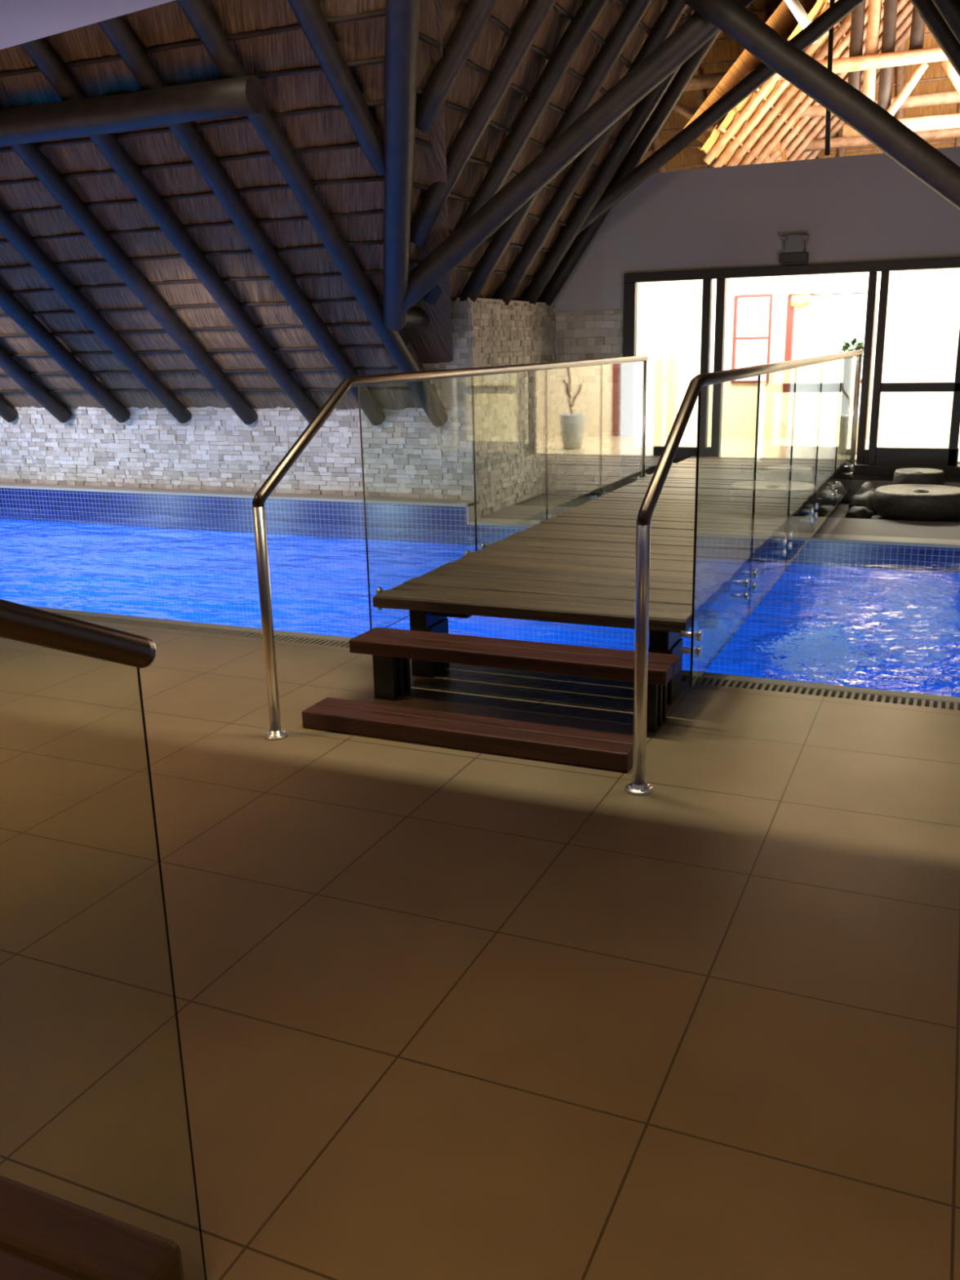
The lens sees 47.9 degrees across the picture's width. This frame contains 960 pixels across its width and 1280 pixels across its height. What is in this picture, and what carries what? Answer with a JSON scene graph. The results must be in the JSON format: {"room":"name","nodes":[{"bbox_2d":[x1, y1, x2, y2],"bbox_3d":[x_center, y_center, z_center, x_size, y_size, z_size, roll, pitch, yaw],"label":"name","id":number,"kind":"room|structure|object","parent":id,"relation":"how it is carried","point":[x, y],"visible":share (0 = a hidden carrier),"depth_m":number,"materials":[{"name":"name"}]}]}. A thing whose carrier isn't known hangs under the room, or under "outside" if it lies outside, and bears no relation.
{"room":"indoor swimming pool","nodes":[
{"label":"indoor swimming pool","id":0,"kind":"room"},
{"bbox_2d":[0,0,175,49],"bbox_3d":[-3.218,-2.241,2.822,14.500,0.220,7.500,5,17,23],"label":"ceiling","id":1,"kind":"structure","parent":0,"point":[21,21],"depth_m":4.56,"materials":[{"name":"grey paint"}]},
{"bbox_2d":[0,363,444,499],"bbox_3d":[-3.541,-2.245,11.487,7.082,1.270,0.299,5,17,23],"label":"wall","id":2,"kind":"structure","parent":0,"point":[215,450],"depth_m":10.99,"materials":[{"name":"stone"}]},
{"bbox_2d":[0,482,477,506],"bbox_3d":[-3.462,-1.565,11.363,7.440,0.030,0.235,5,17,23],"label":"pool edge","id":3,"kind":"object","parent":2,"relation":"attached to","point":[371,500],"depth_m":10.83,"materials":[{"name":"beige stone"}]},
{"bbox_2d":[0,0,453,410],"bbox_3d":[-3.535,-3.717,8.500,9.207,4.000,4.625,5,17,23],"label":"roof","id":4,"kind":"structure","parent":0,"point":[267,37],"depth_m":8.36,"materials":[{"name":"brown wicker"}]},
{"bbox_2d":[0,396,17,422],"bbox_3d":[-6.188,-3.796,9.370,0.163,4.095,4.851,5,17,23],"label":"rafter","id":5,"kind":"object","parent":4,"relation":"attached to","point":[9,414],"visible":1,"depth_m":11.86,"materials":[{"name":"brown wood"}]},
{"bbox_2d":[0,345,71,422],"bbox_3d":[-5.476,-3.729,9.057,0.165,4.094,4.847,5,17,23],"label":"rafter","id":6,"kind":"object","parent":4,"relation":"attached to","point":[8,364],"visible":1,"depth_m":11.18,"materials":[{"name":"brown wood"}]},
{"bbox_2d":[0,282,130,422],"bbox_3d":[-4.741,-3.669,8.743,0.168,4.104,4.851,5,17,23],"label":"rafter","id":7,"kind":"object","parent":4,"relation":"attached to","point":[9,303],"visible":1,"depth_m":10.43,"materials":[{"name":"brown wood"}]},
{"bbox_2d":[0,204,191,423],"bbox_3d":[-4.019,-3.595,8.434,0.167,4.094,4.854,5,17,23],"label":"rafter","id":8,"kind":"object","parent":4,"relation":"attached to","point":[10,228],"visible":1,"depth_m":9.65,"materials":[{"name":"brown wood"}]},
{"bbox_2d":[0,103,257,425],"bbox_3d":[-3.280,-3.526,8.114,0.166,4.107,4.849,5,17,23],"label":"rafter","id":9,"kind":"object","parent":4,"relation":"attached to","point":[30,154],"visible":0.92,"depth_m":8.98,"materials":[{"name":"brown wood"}]},
{"bbox_2d":[0,75,266,146],"bbox_3d":[-4.680,-3.702,8.134,7.177,0.246,0.249,5,17,23],"label":"purlin","id":10,"kind":"object","parent":4,"relation":"attached to","point":[246,95],"visible":1,"depth_m":7.01,"materials":[{"name":"black wood"}]},
{"bbox_2d":[19,37,319,422],"bbox_3d":[-2.590,-3.463,7.820,0.164,4.094,4.840,5,17,23],"label":"rafter","id":11,"kind":"object","parent":4,"relation":"attached to","point":[39,51],"visible":0.85,"depth_m":8.31,"materials":[{"name":"brown wood"}]},
{"bbox_2d":[97,15,385,426],"bbox_3d":[-1.964,-3.398,7.542,0.166,4.093,4.844,5,17,23],"label":"rafter","id":12,"kind":"object","parent":4,"relation":"attached to","point":[117,30],"visible":0.88,"depth_m":7.97,"materials":[{"name":"brown wood"}]},
{"bbox_2d":[176,0,448,426],"bbox_3d":[-1.373,-3.346,7.294,0.166,4.111,4.856,5,17,23],"label":"rafter","id":13,"kind":"object","parent":4,"relation":"attached to","point":[197,12],"visible":0.89,"depth_m":7.70,"materials":[{"name":"brown wood"}]},
{"bbox_2d":[0,620,959,1279],"bbox_3d":[-3.243,0.876,3.447,14.500,0.120,7.020,5,17,23],"label":"floor","id":14,"kind":"structure","parent":0,"point":[444,1013],"depth_m":2.88,"materials":[{"name":"beige tile"}]},
{"bbox_2d":[0,1175,183,1279],"bbox_3d":[-1.312,1.075,2.133,1.608,0.100,0.261,5,17,23],"label":"wooden step","id":15,"kind":"structure","parent":14,"relation":"on","point":[44,1236],"depth_m":1.92,"materials":[{"name":"red wood"}]},
{"bbox_2d":[0,599,207,1279],"bbox_3d":[-0.870,0.648,0.950,0.048,1.529,1.848,5,17,23],"label":"balustrade","id":16,"kind":"object","parent":14,"relation":"on","point":[18,622],"visible":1,"depth_m":1.52,"materials":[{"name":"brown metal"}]},
{"bbox_2d":[252,355,678,740],"bbox_3d":[0.535,-1.195,7.636,0.104,1.488,7.239,5,17,23],"label":"glass balustrade","id":17,"kind":"object","parent":14,"relation":"on","point":[276,732],"visible":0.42,"depth_m":4.96,"materials":[{"name":"silver metal"}]},
{"bbox_2d":[302,697,633,772],"bbox_3d":[-0.064,0.388,4.579,1.488,0.078,0.216,5,17,23],"label":"wooden step","id":18,"kind":"structure","parent":14,"relation":"on","point":[537,741],"depth_m":4.50,"materials":[{"name":"red wood"}]},
{"bbox_2d":[349,626,680,733],"bbox_3d":[0.132,0.175,4.919,1.514,0.300,0.260,5,17,23],"label":"wooden step","id":19,"kind":"structure","parent":14,"relation":"on","point":[392,650],"depth_m":4.83,"materials":[{"name":"red wood"}]},
{"bbox_2d":[373,456,790,704],"bbox_3d":[1.561,-0.774,7.975,1.591,0.453,6.737,5,17,23],"label":"footbridge","id":20,"kind":"object","parent":14,"relation":"on","point":[577,566],"visible":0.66,"depth_m":5.94,"materials":[{"name":"brown wood"}]},
{"bbox_2d":[624,349,862,795],"bbox_3d":[2.043,-1.064,7.028,0.121,1.488,7.347,5,17,23],"label":"glass balustrade","id":21,"kind":"object","parent":14,"relation":"on","point":[823,455],"visible":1,"depth_m":6.72,"materials":[{"name":"silver metal"}]},
{"bbox_2d":[0,519,959,697],"bbox_3d":[-0.171,-0.357,10.312,14.500,1.195,0.400,5,17,23],"label":"swimming pool","id":22,"kind":"structure","parent":0,"point":[326,621],"depth_m":10.49,"materials":[{"name":"blue liquid"}]},
{"bbox_2d":[0,488,467,545],"bbox_3d":[-3.464,-1.385,11.424,7.420,0.350,0.220,5,17,23],"label":"wall","id":23,"kind":"structure","parent":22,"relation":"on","point":[324,514],"depth_m":10.83,"materials":[{"name":"blue tile"}]},
{"bbox_2d":[0,507,959,696],"bbox_3d":[-1.009,-0.540,8.326,14.500,0.028,3.680,5,17,23],"label":"pool water","id":24,"kind":"object","parent":22,"relation":"in","point":[821,639],"visible":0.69,"depth_m":7.21,"materials":[{"name":"blue liquid"}]},
{"bbox_2d":[467,524,959,573],"bbox_3d":[3.178,-0.687,8.602,7.080,0.190,0.250,5,17,23],"label":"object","id":25,"kind":"object","parent":22,"relation":"on","point":[913,553],"visible":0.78,"depth_m":8.56,"materials":[{"name":"tile"}]},
{"bbox_2d":[439,297,556,516],"bbox_3d":[0.232,-2.356,10.808,0.348,1.970,2.205,5,17,23],"label":"wall","id":26,"kind":"structure","parent":0,"point":[509,408],"depth_m":10.35,"materials":[{"name":"stone"}]},
{"bbox_2d":[382,303,452,326],"bbox_3d":[-0.510,-2.778,9.278,0.182,0.184,1.272,5,17,23],"label":"stub","id":27,"kind":"object","parent":26,"relation":"attached to","point":[415,316],"visible":0.34,"depth_m":9.08,"materials":[{"name":"brown wood"}]},
{"bbox_2d":[466,500,480,524],"bbox_3d":[-0.059,-1.172,9.936,0.020,0.190,0.265,5,17,23],"label":"trim","id":28,"kind":"structure","parent":26,"relation":"attached to","point":[470,508],"depth_m":9.88,"materials":[{"name":"beige stone"}]},
{"bbox_2d":[404,0,694,327],"bbox_3d":[0.042,-4.221,7.346,2.928,3.995,7.528,5,17,23],"label":"roof","id":29,"kind":"structure","parent":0,"point":[500,25],"depth_m":8.32,"materials":[{"name":"brown wicker"}]},
{"bbox_2d":[382,0,420,330],"bbox_3d":[-0.428,-3.632,5.994,0.202,3.626,4.923,-3,15,-7],"label":"beam","id":30,"kind":"structure","parent":29,"relation":"attached to","point":[402,16],"depth_m":6.96,"materials":[{"name":"brown wood"}]},
{"bbox_2d":[287,0,386,175],"bbox_3d":[-1.026,-3.690,6.253,0.168,1.660,1.939,5,17,23],"label":"rafter","id":31,"kind":"object","parent":30,"relation":"attached to","point":[308,14],"visible":0.94,"depth_m":6.63,"materials":[{"name":"brown wood"}]},
{"bbox_2d":[392,0,754,315],"bbox_3d":[0.539,-3.462,7.797,2.877,2.100,0.214,5,17,23],"label":"beam","id":32,"kind":"structure","parent":30,"relation":"attached to","point":[692,34],"depth_m":7.68,"materials":[{"name":"brown wood"}]},
{"bbox_2d":[684,0,959,209],"bbox_3d":[2.683,-3.032,6.724,2.908,2.329,0.193,5,17,23],"label":"beam","id":33,"kind":"structure","parent":32,"relation":"attached to","point":[910,151],"depth_m":6.75,"materials":[{"name":"black wood"}]},
{"bbox_2d":[414,0,497,133],"bbox_3d":[0.373,-4.478,6.415,1.896,2.558,0.166,5,17,23],"label":"rafter","id":34,"kind":"object","parent":29,"relation":"attached to","point":[475,15],"visible":0.93,"depth_m":6.83,"materials":[{"name":"black wood"}]},
{"bbox_2d":[409,0,555,246],"bbox_3d":[0.476,-4.386,7.235,2.336,3.194,0.164,5,17,23],"label":"rafter","id":35,"kind":"object","parent":29,"relation":"attached to","point":[535,12],"visible":0.93,"depth_m":7.58,"materials":[{"name":"black wood"}]},
{"bbox_2d":[422,0,608,304],"bbox_3d":[0.665,-4.400,8.029,2.616,3.575,0.165,5,17,23],"label":"rafter","id":36,"kind":"object","parent":29,"relation":"attached to","point":[589,11],"visible":0.73,"depth_m":8.19,"materials":[{"name":"brown wood"}]},
{"bbox_2d":[457,0,652,302],"bbox_3d":[0.968,-4.594,8.703,2.613,3.581,0.163,5,17,23],"label":"rafter","id":37,"kind":"object","parent":29,"relation":"attached to","point":[631,16],"visible":0.73,"depth_m":8.79,"materials":[{"name":"brown wood"}]},
{"bbox_2d":[493,0,687,305],"bbox_3d":[1.282,-4.789,9.376,2.611,3.577,0.163,5,17,23],"label":"rafter","id":38,"kind":"object","parent":29,"relation":"attached to","point":[673,10],"visible":0.72,"depth_m":9.74,"materials":[{"name":"brown wood"}]},
{"bbox_2d":[519,10,695,306],"bbox_3d":[1.556,-4.959,9.985,2.608,3.581,0.167,5,17,23],"label":"rafter","id":39,"kind":"object","parent":29,"relation":"attached to","point":[646,107],"visible":0.68,"depth_m":10.32,"materials":[{"name":"brown wood"}]},
{"bbox_2d":[536,30,721,308],"bbox_3d":[1.748,-5.073,10.399,2.622,3.576,0.162,5,17,23],"label":"rafter","id":40,"kind":"object","parent":29,"relation":"attached to","point":[668,100],"visible":0.64,"depth_m":10.52,"materials":[{"name":"brown wood"}]},
{"bbox_2d":[545,0,865,255],"bbox_3d":[2.253,-4.881,9.815,3.640,2.498,0.162,5,17,23],"label":"beam","id":41,"kind":"structure","parent":29,"relation":"attached to","point":[839,10],"depth_m":9.84,"materials":[{"name":"black wood"}]},
{"bbox_2d":[637,0,786,173],"bbox_3d":[0.963,-7.293,15.364,6.414,2.875,3.278,5,17,23],"label":"roof","id":42,"kind":"structure","parent":0,"point":[725,51],"depth_m":14.26,"materials":[{"name":"brown wicker"}]},
{"bbox_2d":[652,133,666,172],"bbox_3d":[2.406,-6.877,14.842,0.130,2.403,2.839,5,17,23],"label":"rafter","id":43,"kind":"object","parent":42,"relation":"attached to","point":[656,144],"visible":0.05,"depth_m":14.89,"materials":[{"name":"brown wood"}]},
{"bbox_2d":[693,65,716,168],"bbox_3d":[3.064,-6.813,14.559,0.127,2.404,2.832,5,17,23],"label":"rafter","id":44,"kind":"object","parent":42,"relation":"attached to","point":[700,95],"visible":0.03,"depth_m":14.02,"materials":[{"name":"brown wood"}]},
{"bbox_2d":[746,4,769,163],"bbox_3d":[3.723,-6.750,14.278,0.129,2.408,2.826,5,17,23],"label":"rafter","id":45,"kind":"object","parent":42,"relation":"attached to","point":[748,7],"visible":0.02,"depth_m":14.61,"materials":[{"name":"brown wood"}]},
{"bbox_2d":[469,518,959,548],"bbox_3d":[3.176,-0.786,8.549,7.060,0.030,0.235,5,17,23],"label":"trim","id":46,"kind":"structure","parent":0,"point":[816,537],"depth_m":8.57,"materials":[{"name":"tile"}]},
{"bbox_2d":[480,491,959,539],"bbox_3d":[3.658,-1.026,9.643,7.080,0.162,2.200,5,17,23],"label":"floor","id":47,"kind":"structure","parent":0,"point":[839,526],"depth_m":9.40,"materials":[{"name":"grey stone"}]},
{"bbox_2d":[844,506,874,519],"bbox_3d":[3.414,-1.139,9.726,0.226,0.128,0.227,-7,16,-20],"label":"boulder","id":48,"kind":"object","parent":47,"relation":"on","point":[855,512],"visible":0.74,"depth_m":9.65,"materials":[{"name":"stone"}]},
{"bbox_2d":[848,490,877,514],"bbox_3d":[3.592,-1.271,10.039,0.316,0.222,0.338,5,17,23],"label":"boulder","id":49,"kind":"object","parent":47,"relation":"on","point":[864,500],"visible":0.41,"depth_m":9.96,"materials":[{"name":"stone"}]},
{"bbox_2d":[855,481,876,494],"bbox_3d":[3.737,-1.391,10.394,0.249,0.264,0.263,5,17,23],"label":"boulder","id":50,"kind":"object","parent":47,"relation":"on","point":[867,486],"visible":0.21,"depth_m":10.32,"materials":[{"name":"stone"}]},
{"bbox_2d":[872,484,959,521],"bbox_3d":[3.905,-1.222,9.588,0.800,0.230,0.800,5,17,23],"label":"stone fountain","id":51,"kind":"object","parent":47,"relation":"on","point":[908,502],"visible":1,"depth_m":9.31,"materials":[{"name":"grey stone"}]},
{"bbox_2d":[892,467,944,485],"bbox_3d":[4.104,-1.409,10.137,0.450,0.360,0.450,5,17,23],"label":"stone bowl","id":52,"kind":"object","parent":47,"relation":"on","point":[908,475],"visible":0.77,"depth_m":9.96,"materials":[{"name":"grey stone"}]},
{"bbox_2d":[544,146,959,501],"bbox_3d":[3.860,-2.866,10.368,7.600,3.320,0.200,5,17,23],"label":"wall","id":53,"kind":"structure","parent":0,"point":[866,207],"depth_m":10.44,"materials":[{"name":"grey paint"}]},
{"bbox_2d":[555,309,623,491],"bbox_3d":[1.163,-2.538,11.566,0.745,1.884,0.033,5,17,23],"label":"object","id":54,"kind":"structure","parent":53,"relation":"attached to","point":[577,451],"depth_m":11.56,"materials":[{"name":"stone"}]},
{"bbox_2d":[621,257,959,477],"bbox_3d":[3.124,-2.655,10.685,3.480,1.980,0.260,5,17,23],"label":"door","id":55,"kind":"structure","parent":53,"relation":"in","point":[874,460],"depth_m":10.51,"materials":[{"name":"black metal"}]},
{"bbox_2d":[778,233,809,263],"bbox_3d":[3.000,-3.735,10.320,0.265,0.250,0.138,5,17,23],"label":"wall light","id":56,"kind":"object","parent":53,"relation":"attached to","point":[794,246],"visible":1,"depth_m":10.29,"materials":[{"name":"grey metal"}]},
{"bbox_2d":[824,0,835,155],"bbox_3d":[3.163,-5.475,9.719,0.087,2.066,0.052,5,17,23],"label":"rod","id":57,"kind":"object","parent":53,"relation":"on","point":[830,49],"visible":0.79,"depth_m":9.79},
{"bbox_2d":[635,267,959,439],"bbox_3d":[4.244,-3.652,12.865,11.000,2.700,0.200,5,17,23],"label":"wall","id":58,"kind":"structure","parent":0,"point":[922,324],"depth_m":12.96,"materials":[{"name":"beige"}]},
{"bbox_2d":[731,293,773,383],"bbox_3d":[3.321,-3.667,13.192,0.450,1.040,0.100,5,17,23],"label":"window","id":59,"kind":"structure","parent":58,"relation":"in","point":[752,323],"depth_m":13.20,"materials":[{"name":"red"}]},
{"bbox_2d":[780,291,876,438],"bbox_3d":[4.164,-3.268,12.948,0.995,1.680,0.170,5,17,23],"label":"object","id":60,"kind":"structure","parent":58,"relation":"in","point":[828,321],"depth_m":12.93,"materials":[{"name":"red"}]},
{"bbox_2d":[788,293,815,309],"bbox_3d":[3.794,-3.999,12.761,0.300,0.178,0.048,5,17,23],"label":"chandelier","id":61,"kind":"object","parent":60,"relation":"hanging from","point":[800,300],"visible":1,"depth_m":12.75,"materials":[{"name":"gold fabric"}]},
{"bbox_2d":[682,0,912,165],"bbox_3d":[4.932,-7.747,15.021,2.372,2.646,7.713,5,17,23],"label":"thatched roof","id":62,"kind":"structure","parent":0,"point":[783,20],"depth_m":12.44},
{"bbox_2d":[672,101,719,132],"bbox_3d":[2.666,-6.250,13.017,0.700,0.485,0.106,5,17,23],"label":"brace","id":63,"kind":"object","parent":62,"relation":"attached to","point":[679,108],"visible":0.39,"depth_m":13.03,"materials":[{"name":"brown wood"}]},
{"bbox_2d":[702,0,837,164],"bbox_3d":[3.685,-6.738,11.842,2.415,2.662,0.104,5,17,23],"label":"rafter","id":64,"kind":"object","parent":62,"relation":"attached to","point":[766,87],"visible":0.63,"depth_m":12.34,"materials":[{"name":"brown wood"}]},
{"bbox_2d":[712,22,838,167],"bbox_3d":[3.896,-6.871,12.299,2.417,2.666,0.105,5,17,23],"label":"rafter","id":65,"kind":"object","parent":62,"relation":"attached to","point":[767,104],"visible":0.55,"depth_m":12.73,"materials":[{"name":"brown wood"}]},
{"bbox_2d":[725,0,868,166],"bbox_3d":[4.102,-6.999,12.759,2.411,2.662,0.101,5,17,23],"label":"rafter","id":66,"kind":"object","parent":62,"relation":"attached to","point":[846,23],"visible":0.59,"depth_m":13.09,"materials":[{"name":"brown wood"}]},
{"bbox_2d":[739,0,884,165],"bbox_3d":[4.314,-7.128,13.217,2.405,2.667,0.100,5,17,23],"label":"rafter","id":67,"kind":"object","parent":62,"relation":"attached to","point":[845,42],"visible":0.41,"depth_m":13.56,"materials":[{"name":"brown wood"}]},
{"bbox_2d":[684,46,948,91],"bbox_3d":[4.472,-6.442,12.023,4.804,0.157,0.162,5,17,23],"label":"tie beam","id":68,"kind":"structure","parent":62,"relation":"attached to","point":[846,64],"depth_m":12.03,"materials":[{"name":"beige wood"}]},
{"bbox_2d":[848,0,865,91],"bbox_3d":[4.250,-6.885,12.169,0.150,1.907,0.152,5,17,23],"label":"post","id":69,"kind":"object","parent":68,"relation":"attached to","point":[856,37],"visible":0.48,"depth_m":12.15,"materials":[{"name":"brown wood"}]},
{"bbox_2d":[862,0,881,102],"bbox_3d":[4.404,-6.873,12.100,0.151,1.901,0.156,5,17,23],"label":"post","id":70,"kind":"object","parent":68,"relation":"attached to","point":[868,89],"visible":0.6,"depth_m":12.11,"materials":[{"name":"beige wood"}]},
{"bbox_2d":[877,0,897,110],"bbox_3d":[4.562,-6.853,12.037,0.148,1.894,0.154,5,17,23],"label":"post","id":71,"kind":"object","parent":68,"relation":"attached to","point":[890,12],"visible":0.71,"depth_m":12.05,"materials":[{"name":"brown wood"}]},
{"bbox_2d":[886,62,928,115],"bbox_3d":[4.766,-6.146,12.088,0.429,0.551,0.108,5,17,23],"label":"brace","id":72,"kind":"object","parent":71,"relation":"attached to","point":[919,71],"visible":0.9,"depth_m":12.05,"materials":[{"name":"beige wood"}]},
{"bbox_2d":[908,6,924,50],"bbox_3d":[4.826,-7.106,11.846,0.152,1.321,0.154,5,17,23],"label":"post","id":73,"kind":"object","parent":68,"relation":"attached to","point":[917,25],"visible":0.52,"depth_m":11.91,"materials":[{"name":"brown wood"}]},
{"bbox_2d":[941,60,959,96],"bbox_3d":[5.323,-5.999,11.873,0.532,0.754,0.109,5,17,23],"label":"brace","id":74,"kind":"object","parent":68,"relation":"attached to","point":[953,77],"visible":0.81,"depth_m":11.84,"materials":[{"name":"beige wood"}]},
{"bbox_2d":[751,4,884,164],"bbox_3d":[4.522,-7.258,13.676,2.411,2.659,0.102,5,17,23],"label":"rafter","id":75,"kind":"object","parent":62,"relation":"attached to","point":[806,103],"visible":0.4,"depth_m":14.03,"materials":[{"name":"brown wood"}]},
{"bbox_2d":[769,0,908,162],"bbox_3d":[4.735,-7.389,14.130,2.416,2.670,0.103,5,17,23],"label":"rafter","id":76,"kind":"object","parent":62,"relation":"attached to","point":[800,124],"visible":0.48,"depth_m":14.45,"materials":[{"name":"brown wood"}]},
{"bbox_2d":[805,73,879,159],"bbox_3d":[5.574,-7.909,15.964,2.414,2.668,0.102,5,17,23],"label":"rafter","id":77,"kind":"object","parent":62,"relation":"attached to","point":[837,126],"visible":0.15,"depth_m":16.14,"materials":[{"name":"brown wood"}]},
{"bbox_2d":[782,1,913,161],"bbox_3d":[4.943,-7.518,14.591,2.407,2.666,0.105,5,17,23],"label":"rafter","id":78,"kind":"object","parent":62,"relation":"attached to","point":[908,9],"visible":0.33,"depth_m":14.84,"materials":[{"name":"brown wood"}]},
{"bbox_2d":[786,11,912,161],"bbox_3d":[5.152,-7.649,15.049,2.411,2.663,0.108,5,17,23],"label":"rafter","id":79,"kind":"object","parent":62,"relation":"attached to","point":[908,20],"visible":0.33,"depth_m":15.29,"materials":[{"name":"brown wood"}]},
{"bbox_2d":[795,25,911,160],"bbox_3d":[5.359,-7.781,15.509,2.415,2.668,0.106,5,17,23],"label":"rafter","id":80,"kind":"object","parent":62,"relation":"attached to","point":[906,34],"visible":0.24,"depth_m":15.62,"materials":[{"name":"brown wood"}]},
{"bbox_2d":[799,90,959,119],"bbox_3d":[5.540,-6.919,13.897,4.403,0.160,0.160,5,17,23],"label":"tie beam","id":81,"kind":"structure","parent":62,"relation":"attached to","point":[949,96],"depth_m":13.80,"materials":[{"name":"brown wood"}]},
{"bbox_2d":[803,127,959,151],"bbox_3d":[6.249,-7.066,15.121,4.102,0.159,0.158,5,17,23],"label":"tie beam","id":82,"kind":"structure","parent":62,"relation":"attached to","point":[835,142],"depth_m":15.42,"materials":[{"name":"brown wood"}]},
{"bbox_2d":[635,435,959,464],"bbox_3d":[3.791,-2.083,12.155,11.000,0.170,2.500,5,17,23],"label":"floor","id":83,"kind":"structure","parent":0,"point":[767,447],"depth_m":12.42,"materials":[{"name":"beige tile"}]},
{"bbox_2d":[826,337,875,453],"bbox_3d":[3.846,-2.539,11.256,0.448,1.181,0.351,12,21,41],"label":"potted plant","id":84,"kind":"object","parent":83,"relation":"on","point":[860,344],"visible":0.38,"depth_m":11.13,"materials":[{"name":"green plant"}]},
{"bbox_2d":[784,0,815,44],"bbox_3d":[3.118,-6.227,10.660,0.459,0.678,0.070,5,17,23],"label":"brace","id":85,"kind":"object","parent":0,"point":[794,6],"visible":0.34,"depth_m":10.64,"materials":[{"name":"white paint"}]},
{"bbox_2d":[770,0,958,158],"bbox_3d":[7.160,-7.862,16.180,9.009,3.258,3.200,5,17,23],"label":"roof thatch far end","id":86,"kind":"structure","parent":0,"point":[935,78],"depth_m":15.87,"materials":[{"name":"brown wicker"}]},
{"bbox_2d":[837,126,846,156],"bbox_3d":[5.593,-7.815,16.739,0.127,3.051,3.058,5,17,23],"label":"rafter","id":87,"kind":"object","parent":86,"relation":"attached to","point":[842,151],"visible":0.06,"depth_m":16.90,"materials":[{"name":"brown wood"}]},
{"bbox_2d":[896,29,906,118],"bbox_3d":[6.371,-7.740,16.403,0.127,3.054,3.054,5,17,23],"label":"rafter","id":88,"kind":"object","parent":86,"relation":"attached to","point":[900,70],"visible":0.13,"depth_m":15.70,"materials":[{"name":"brown wood"}]},
{"bbox_2d":[955,102,959,146],"bbox_3d":[7.148,-7.668,16.070,0.129,3.058,3.050,5,17,23],"label":"rafter","id":89,"kind":"object","parent":86,"relation":"attached to","point":[957,140],"visible":0.03,"depth_m":16.25,"materials":[{"name":"brown wood"}]},
{"bbox_3d":[3.052,-3.940,6.051,2.928,3.992,7.530,5,17,23],"label":"roof","id":90,"kind":"structure","parent":0,"visible":0},
{"bbox_2d":[910,0,959,76],"bbox_3d":[4.145,-4.783,9.122,2.612,3.580,0.165,5,17,23],"label":"rafter","id":91,"kind":"object","parent":90,"relation":"attached to","point":[926,10],"visible":0.81,"depth_m":9.08,"materials":[{"name":"black wood"}]},
{"bbox_2d":[931,0,959,44],"bbox_3d":[3.621,-4.462,7.979,2.606,3.580,0.166,5,17,23],"label":"rafter","id":92,"kind":"object","parent":90,"relation":"attached to","point":[949,10],"visible":1,"depth_m":7.95,"materials":[{"name":"black wood"}]},
{"bbox_3d":[-1.758,0.750,6.867,14.500,0.950,0.100,5,17,23],"label":"wall","id":93,"kind":"structure","parent":0,"visible":0},
{"bbox_2d":[27,605,959,710],"bbox_3d":[-1.762,0.092,6.715,14.500,0.400,0.080,5,17,23],"label":"pool overflow grate","id":94,"kind":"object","parent":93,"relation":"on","point":[952,700],"depth_m":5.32,"materials":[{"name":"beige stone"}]},
{"bbox_3d":[5.795,-6.743,11.672,2.413,2.667,0.107,5,17,23],"label":"rafter","id":95,"kind":"object","parent":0,"visible":0},
{"bbox_2d":[842,113,959,137],"bbox_3d":[5.616,-5.809,12.022,3.004,0.162,0.165,5,17,23],"label":"tie beam","id":96,"kind":"structure","parent":95,"relation":"attached to","point":[953,120],"depth_m":12.21,"materials":[{"name":"brown wood"}]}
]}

